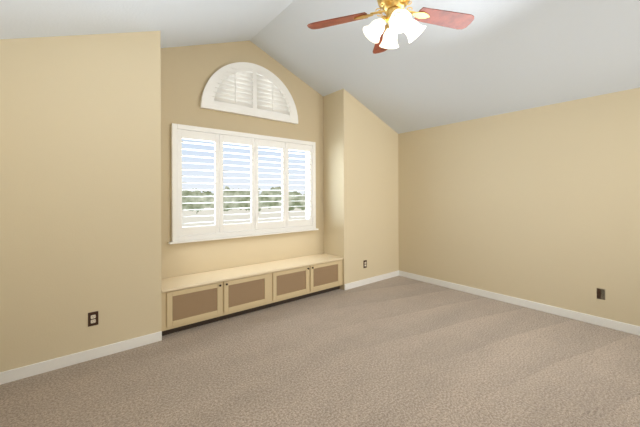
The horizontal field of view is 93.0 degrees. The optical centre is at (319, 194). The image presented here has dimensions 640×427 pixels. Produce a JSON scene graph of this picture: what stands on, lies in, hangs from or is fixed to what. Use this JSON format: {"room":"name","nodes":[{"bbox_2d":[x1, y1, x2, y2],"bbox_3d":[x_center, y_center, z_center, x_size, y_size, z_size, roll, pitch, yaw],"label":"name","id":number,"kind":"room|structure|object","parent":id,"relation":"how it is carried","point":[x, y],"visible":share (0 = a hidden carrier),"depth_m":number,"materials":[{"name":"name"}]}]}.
{"room":"empty bedroom","nodes":[
{"label":"empty bedroom","id":0,"kind":"room"},
{"bbox_2d":[0,31,161,371],"bbox_3d":[-2.334,-0.085,2.702,1.538,2.998,0.620,0,0,-39],"label":"wall","id":1,"kind":"structure","parent":0,"point":[80,177],"depth_m":2.55,"materials":[{"name":"beige paint"}]},
{"bbox_2d":[0,331,161,384],"bbox_3d":[-2.073,1.368,2.501,1.388,0.090,0.014,0,0,-39],"label":"baseboard","id":2,"kind":"structure","parent":1,"relation":"attached to","point":[15,374],"depth_m":2.52,"materials":[{"name":"white wood"}]},
{"bbox_2d":[88,311,97,326],"bbox_3d":[-1.946,1.067,2.605,0.072,0.118,0.011,0,0,-39],"label":"electrical outlet","id":3,"kind":"object","parent":1,"relation":"attached to","point":[92,318],"visible":1,"depth_m":2.60,"materials":[{"name":"brown plastic"}]},
{"bbox_2d":[161,41,323,278],"bbox_3d":[-0.936,-0.332,4.121,2.420,3.480,0.150,0,0,-39],"label":"wall","id":4,"kind":"structure","parent":0,"point":[187,72],"depth_m":3.80,"materials":[{"name":"beige paint"}]},
{"bbox_2d":[168,123,318,243],"bbox_3d":[-0.906,-0.126,4.085,2.100,1.348,0.202,0,0,-39],"label":"window shutters","id":5,"kind":"object","parent":4,"relation":"attached to","point":[219,230],"visible":1,"depth_m":3.88,"materials":[{"name":"white wood"}]},
{"bbox_2d":[200,62,297,123],"bbox_3d":[-0.914,-1.384,4.089,1.390,0.695,0.192,0,0,-39],"label":"shutter","id":6,"kind":"object","parent":4,"relation":"attached to","point":[249,89],"visible":1,"depth_m":3.98,"materials":[{"name":"white wood"}]},
{"bbox_2d":[0,276,639,426],"bbox_3d":[0.786,1.452,1.895,5.398,0.100,5.770,0,0,-39],"label":"floor","id":7,"kind":"structure","parent":0,"point":[398,351],"depth_m":2.39,"materials":[{"name":"beige carpet"}]},
{"bbox_2d":[161,265,272,335],"bbox_3d":[-1.213,1.183,3.508,1.208,0.452,0.451,0,0,-39],"label":"base cabinet","id":8,"kind":"object","parent":7,"relation":"on","point":[189,301],"depth_m":3.31,"materials":[{"name":"beige paint"}]},
{"bbox_2d":[261,253,343,305],"bbox_3d":[-0.270,1.180,4.262,1.208,0.452,0.451,0,0,-39],"label":"base cabinet","id":9,"kind":"object","parent":7,"relation":"on","point":[297,278],"depth_m":4.08,"materials":[{"name":"beige paint"}]},
{"bbox_2d":[0,0,639,133],"bbox_3d":[0.775,-1.596,1.895,5.398,1.213,5.770,0,0,-39],"label":"ceiling","id":10,"kind":"structure","parent":0,"point":[495,57],"depth_m":3.16,"materials":[{"name":"white paint"}]},
{"bbox_2d":[307,0,473,53],"bbox_3d":[0.542,-1.566,2.131,1.268,0.946,1.243,0,0,-39],"label":"fan light","id":11,"kind":"object","parent":10,"relation":"hanging from","point":[381,35],"visible":1,"depth_m":2.22,"materials":[{"name":"white glass"}]},
{"bbox_2d":[323,89,398,289],"bbox_3d":[0.720,-0.077,5.142,1.440,2.959,0.620,0,0,-39],"label":"wall","id":12,"kind":"structure","parent":0,"point":[360,162],"depth_m":4.71,"materials":[{"name":"beige paint"}]},
{"bbox_2d":[363,260,366,267],"bbox_3d":[0.704,1.082,4.723,0.072,0.118,0.011,0,0,-39],"label":"electrical outlet","id":13,"kind":"object","parent":12,"relation":"attached to","point":[364,263],"visible":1,"depth_m":4.72,"materials":[{"name":"brown"}]},
{"bbox_2d":[344,270,398,289],"bbox_3d":[0.864,1.357,4.848,1.290,0.090,0.014,0,0,-39],"label":"baseboard","id":14,"kind":"structure","parent":12,"relation":"attached to","point":[351,285],"depth_m":4.79,"materials":[{"name":"white wood"}]},
{"bbox_2d":[398,88,639,325],"bbox_3d":[3.025,0.168,3.291,0.150,2.451,5.150,0,0,-39],"label":"wall","id":15,"kind":"structure","parent":0,"point":[541,204],"depth_m":3.69,"materials":[{"name":"beige paint"}]},
{"bbox_2d":[399,270,639,335],"bbox_3d":[2.923,1.349,3.293,0.014,0.090,4.986,0,0,-39],"label":"baseboard","id":16,"kind":"structure","parent":15,"relation":"attached to","point":[612,324],"depth_m":3.67,"materials":[{"name":"white wood"}]},
{"bbox_2d":[597,288,604,299],"bbox_3d":[2.990,1.057,3.228,0.011,0.118,0.072,0,0,-39],"label":"electrical outlet","id":17,"kind":"object","parent":15,"relation":"attached to","point":[600,294],"visible":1,"depth_m":3.22,"materials":[{"name":"brown plastic"}]}
]}

